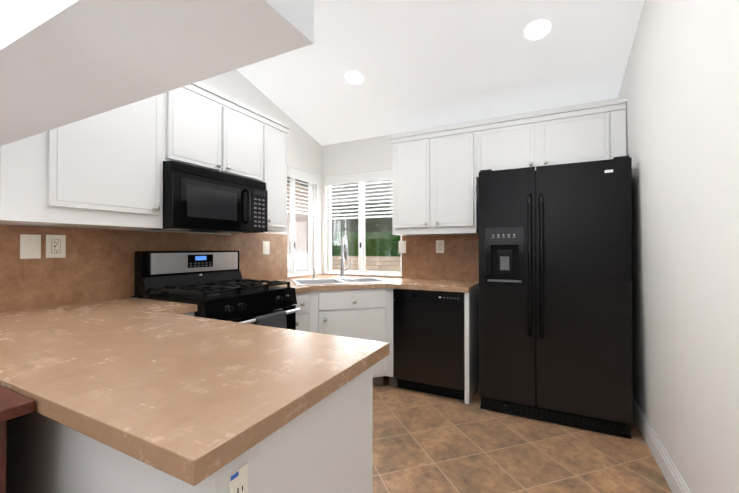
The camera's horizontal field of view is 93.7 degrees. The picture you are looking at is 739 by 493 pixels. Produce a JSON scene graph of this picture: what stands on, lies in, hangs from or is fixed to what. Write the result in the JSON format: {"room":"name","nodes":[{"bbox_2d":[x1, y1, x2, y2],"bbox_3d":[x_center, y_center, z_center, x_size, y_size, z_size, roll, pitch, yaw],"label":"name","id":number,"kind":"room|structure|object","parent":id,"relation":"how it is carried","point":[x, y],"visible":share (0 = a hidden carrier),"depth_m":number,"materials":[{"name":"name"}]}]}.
{"room":"kitchen","nodes":[
{"label":"kitchen","id":0,"kind":"room"},
{"bbox_2d":[0,69,321,277],"bbox_3d":[-2.033,-0.884,1.278,0.120,4.200,6.515,0,0,27],"label":"wall","id":1,"kind":"structure","parent":0,"point":[304,150],"depth_m":3.54,"materials":[{"name":"white paint"}]},
{"bbox_2d":[0,92,167,229],"bbox_3d":[-1.501,-0.566,1.797,0.351,0.920,0.677,0,0,27],"label":"upper cabinet","id":2,"kind":"object","parent":1,"relation":"attached to","point":[104,170],"depth_m":1.71,"materials":[{"name":"white wood"}]},
{"bbox_2d":[0,0,313,145],"bbox_3d":[-1.028,-1.398,1.019,1.910,1.975,0.280,0,0,27],"label":"soffit header","id":3,"kind":"object","parent":1,"relation":"attached to","point":[64,62],"visible":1,"depth_m":0.72,"materials":[{"name":"white paint"}]},
{"bbox_2d":[0,225,321,311],"bbox_3d":[-1.180,0.097,2.802,0.010,0.445,2.766,0,0,27],"label":"backsplash","id":4,"kind":"structure","parent":1,"relation":"attached to","point":[96,265],"depth_m":2.00,"materials":[{"name":"laminate"}]},
{"bbox_2d":[20,234,40,258],"bbox_3d":[-1.707,0.001,1.745,0.006,0.122,0.078,0,0,27],"label":"switch plate","id":5,"kind":"object","parent":4,"relation":"attached to","point":[30,246],"visible":1,"depth_m":1.74,"materials":[{"name":"white plastic"}]},
{"bbox_2d":[46,235,65,257],"bbox_3d":[-1.660,-0.001,1.835,0.008,0.122,0.082,0,0,27],"label":"electrical outlet plate","id":6,"kind":"object","parent":4,"relation":"attached to","point":[55,246],"visible":1,"depth_m":1.83,"materials":[{"name":"white plastic"}]},
{"bbox_2d":[263,241,269,253],"bbox_3d":[-0.958,0.012,3.216,0.008,0.122,0.085,0,0,27],"label":"switch plate","id":7,"kind":"object","parent":4,"relation":"attached to","point":[266,247],"depth_m":3.21,"materials":[{"name":"white plastic"}]},
{"bbox_2d":[168,82,267,185],"bbox_3d":[-1.169,-0.761,2.451,0.351,0.523,0.788,0,0,27],"label":"upper cabinet","id":8,"kind":"object","parent":1,"relation":"attached to","point":[207,129],"depth_m":2.33,"materials":[{"name":"white wood"}]},
{"bbox_2d":[146,161,267,232],"bbox_3d":[-1.116,-0.300,2.408,0.456,0.387,0.756,0,0,27],"label":"microwave","id":9,"kind":"object","parent":8,"relation":"attached to","point":[197,199],"visible":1,"depth_m":2.22,"materials":[{"name":"black metal"}]},
{"bbox_2d":[266,118,289,231],"bbox_3d":[-0.923,-0.574,2.932,0.351,0.890,0.295,0,0,27],"label":"upper cabinet","id":10,"kind":"object","parent":1,"relation":"attached to","point":[277,132],"depth_m":2.87,"materials":[{"name":"white wood"}]},
{"bbox_2d":[287,177,316,276],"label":"window","id":11,"kind":"structure","parent":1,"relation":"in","point":[293,273],"depth_m":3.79,"materials":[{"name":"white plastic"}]},
{"bbox_2d":[287,166,316,235],"bbox_3d":[-0.737,-0.461,3.737,0.049,0.699,0.508,0,0,27],"label":"window blind","id":12,"kind":"object","parent":11,"relation":"attached to","point":[292,173],"depth_m":3.70,"materials":[{"name":"white plastic"}]},
{"bbox_2d":[236,0,644,145],"bbox_3d":[-0.687,-2.033,0.600,3.140,1.729,6.515,0,0,27],"label":"ceiling","id":13,"kind":"structure","parent":0,"point":[421,64],"depth_m":2.61,"materials":[{"name":"white paint"}]},
{"bbox_2d":[345,71,363,84],"bbox_3d":[-0.125,-1.394,2.873,0.160,0.043,0.156,0,0,27],"label":"recessed light","id":14,"kind":"object","parent":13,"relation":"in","point":[354,78],"visible":1,"depth_m":2.87,"materials":[{"name":"white"}]},
{"bbox_2d":[524,20,550,40],"bbox_3d":[1.090,-1.400,2.247,0.160,0.043,0.156,0,0,27],"label":"recessed light","id":15,"kind":"object","parent":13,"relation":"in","point":[537,30],"visible":1,"depth_m":2.24,"materials":[{"name":"white"}]},
{"bbox_2d":[322,98,617,276],"bbox_3d":[0.815,-0.872,3.416,3.020,4.200,0.120,0,0,27],"label":"wall","id":16,"kind":"structure","parent":0,"point":[362,155],"depth_m":3.82,"materials":[{"name":"white paint"}]},
{"bbox_2d":[325,180,401,276],"bbox_3d":[-0.070,-0.249,3.845,0.956,1.126,0.090,0,0,27],"label":"window","id":17,"kind":"structure","parent":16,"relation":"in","point":[361,247],"depth_m":3.87,"materials":[{"name":"white plastic"}]},
{"bbox_2d":[325,169,391,219],"bbox_3d":[-0.081,-0.440,3.825,0.948,0.740,0.049,0,0,27],"label":"window blind","id":18,"kind":"object","parent":17,"relation":"attached to","point":[361,177],"depth_m":3.83,"materials":[{"name":"white plastic"}]},
{"bbox_2d":[322,235,478,280],"bbox_3d":[0.246,0.109,3.625,1.785,0.431,0.010,0,0,27],"label":"backsplash","id":19,"kind":"structure","parent":16,"relation":"attached to","point":[458,259],"depth_m":3.38,"materials":[{"name":"laminate"}]},
{"bbox_2d":[399,241,405,252],"bbox_3d":[0.337,0.004,3.567,0.080,0.125,0.008,0,0,27],"label":"switch plate","id":20,"kind":"object","parent":19,"relation":"attached to","point":[402,246],"visible":1,"depth_m":3.56,"materials":[{"name":"white plastic"}]},
{"bbox_2d":[436,240,443,252],"bbox_3d":[0.689,0.001,3.388,0.080,0.125,0.008,0,0,27],"label":"electrical outlet plate","id":21,"kind":"object","parent":19,"relation":"attached to","point":[439,246],"visible":1,"depth_m":3.38,"materials":[{"name":"white plastic"}]},
{"bbox_2d":[389,123,478,235],"bbox_3d":[0.629,-0.565,3.250,0.774,0.905,0.336,0,0,27],"label":"upper cabinet","id":22,"kind":"object","parent":16,"relation":"attached to","point":[435,182],"depth_m":3.08,"materials":[{"name":"white wood"}]},
{"bbox_2d":[477,99,626,178],"bbox_3d":[1.438,-0.804,2.840,1.040,0.430,0.336,0,0,27],"label":"upper cabinet","id":23,"kind":"object","parent":16,"relation":"attached to","point":[597,132],"depth_m":2.66,"materials":[{"name":"white wood"}]},
{"bbox_2d":[373,376,671,492],"bbox_3d":[-1.356,1.239,0.921,7.400,0.050,6.515,0,0,27],"label":"floor","id":24,"kind":"structure","parent":0,"point":[423,442],"depth_m":2.04,"materials":[{"name":"tile"}]},
{"bbox_2d":[0,386,33,492],"bbox_3d":[-1.465,0.764,0.662,1.342,0.896,0.790,0,0,27],"label":"table","id":25,"kind":"object","parent":24,"relation":"on","point":[13,405],"visible":1,"depth_m":0.69,"materials":[{"name":"brown wood"}]},
{"bbox_2d":[180,312,193,315],"bbox_3d":[-1.295,0.786,1.900,0.618,0.860,0.290,0,0,27],"label":"base cabinet","id":26,"kind":"object","parent":24,"relation":"on","point":[192,313],"depth_m":1.86,"materials":[{"name":"white wood"}]},
{"bbox_2d":[108,297,197,310],"bbox_3d":[-1.257,0.334,1.930,0.660,0.038,0.205,0,0,27],"label":"countertop","id":27,"kind":"structure","parent":26,"relation":"on","point":[143,302],"depth_m":1.91,"materials":[{"name":"beige stone"}]},
{"bbox_2d":[6,362,377,492],"bbox_3d":[-0.944,0.782,1.235,1.848,0.860,0.577,0,0,27],"label":"base cabinet","id":28,"kind":"object","parent":24,"relation":"on","point":[324,445],"depth_m":0.80,"materials":[{"name":"white"}]},
{"bbox_2d":[0,300,389,485],"bbox_3d":[-0.929,0.330,1.233,1.877,0.038,0.700,0,0,27],"label":"countertop","id":29,"kind":"structure","parent":28,"relation":"on","point":[166,387],"depth_m":0.83,"materials":[{"name":"beige stone"}]},
{"bbox_2d":[228,462,247,492],"bbox_3d":[-0.227,0.443,0.601,0.007,0.114,0.040,0,0,27],"label":"outlet","id":30,"kind":"object","parent":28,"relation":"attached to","point":[237,480],"visible":1,"depth_m":0.60,"materials":[{"name":"white plastic"}]},
{"bbox_2d":[131,251,299,329],"bbox_3d":[-0.985,0.626,2.335,0.752,1.192,0.758,0,0,27],"label":"gas range","id":31,"kind":"object","parent":24,"relation":"on","point":[212,284],"visible":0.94,"depth_m":2.23,"materials":[{"name":"black metal"}]},
{"bbox_2d":[252,310,286,328],"bbox_3d":[-0.637,0.517,2.220,0.049,0.175,0.265,0,0,27],"label":"towel","id":32,"kind":"object","parent":31,"relation":"hanging from","point":[277,319],"visible":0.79,"depth_m":2.23,"materials":[{"name":"grey fabric"}]},
{"bbox_2d":[294,291,309,331],"bbox_3d":[-0.814,0.792,2.826,0.637,0.860,0.263,0,0,27],"label":"base cabinet","id":33,"kind":"object","parent":24,"relation":"on","point":[303,299],"depth_m":2.71,"materials":[{"name":"white wood"}]},
{"bbox_2d":[310,288,397,385],"bbox_3d":[-0.288,0.794,3.281,1.162,0.860,1.099,0,0,27],"label":"base cabinet","id":34,"kind":"object","parent":24,"relation":"on","point":[367,314],"depth_m":2.92,"materials":[{"name":"white wood"}]},
{"bbox_2d":[262,278,307,293],"bbox_3d":[-0.711,0.340,3.025,0.642,0.038,0.708,0,0,27],"label":"countertop","id":35,"kind":"structure","parent":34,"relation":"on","point":[303,288],"depth_m":2.77,"materials":[{"name":"beige stone"}]},
{"bbox_2d":[304,275,323,278],"bbox_3d":[-0.373,0.342,3.352,0.576,0.038,0.060,0,0,27],"label":"countertop","id":36,"kind":"structure","parent":34,"relation":"on","point":[316,276],"depth_m":3.63,"materials":[{"name":"beige stone"}]},
{"bbox_2d":[296,275,478,292],"bbox_3d":[-0.004,0.341,3.140,1.797,0.038,1.097,0,0,27],"label":"countertop","id":37,"kind":"structure","parent":34,"relation":"on","point":[463,286],"depth_m":2.92,"materials":[{"name":"beige stone"}]},
{"bbox_2d":[292,277,392,285],"bbox_3d":[-0.265,0.413,3.197,0.845,0.198,0.500,0,0,-18],"label":"double-bowl sink","id":38,"kind":"object","parent":37,"relation":"in","point":[300,282],"visible":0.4,"depth_m":3.31,"materials":[{"name":"white"}]},
{"bbox_2d":[340,236,351,277],"bbox_3d":[-0.242,0.110,3.457,0.163,0.426,0.208,0,0,27],"label":"chrome pull-down faucet","id":39,"kind":"object","parent":37,"relation":"on","point":[345,258],"visible":0.98,"depth_m":3.49,"materials":[{"name":"grey metal"}]},
{"bbox_2d":[393,289,464,399],"bbox_3d":[0.601,0.795,3.086,0.591,0.862,0.606,0,0,27],"label":"dishwasher","id":40,"kind":"object","parent":24,"relation":"on","point":[428,341],"visible":0.92,"depth_m":2.82,"materials":[{"name":"black metal"}]},
{"bbox_2d":[479,156,632,438],"bbox_3d":[1.368,0.321,2.649,0.935,1.793,0.694,0,0,27],"label":"refrigerator","id":41,"kind":"object","parent":24,"relation":"on","point":[555,294],"visible":1,"depth_m":2.37,"materials":[{"name":"black metal"}]},
{"bbox_2d":[618,0,738,492],"bbox_3d":[0.587,-0.892,-0.122,0.219,4.200,6.395,0,0,27],"label":"wall","id":42,"kind":"structure","parent":0,"point":[679,90],"depth_m":1.48,"materials":[{"name":"white paint"}]},
{"bbox_2d":[633,396,690,492],"bbox_3d":[0.568,1.139,-0.127,0.013,0.138,6.391,0,0,27],"label":"baseboard","id":43,"kind":"structure","parent":42,"relation":"attached to","point":[675,481],"depth_m":1.90,"materials":[{"name":"white paint"}]},
{"label":"outside","id":44,"kind":"structure","parent":0,"visible":0},
{"bbox_2d":[287,177,400,271],"bbox_3d":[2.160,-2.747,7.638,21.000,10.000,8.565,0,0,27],"label":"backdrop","id":45,"kind":"structure","parent":44,"point":[394,258],"depth_m":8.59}
]}

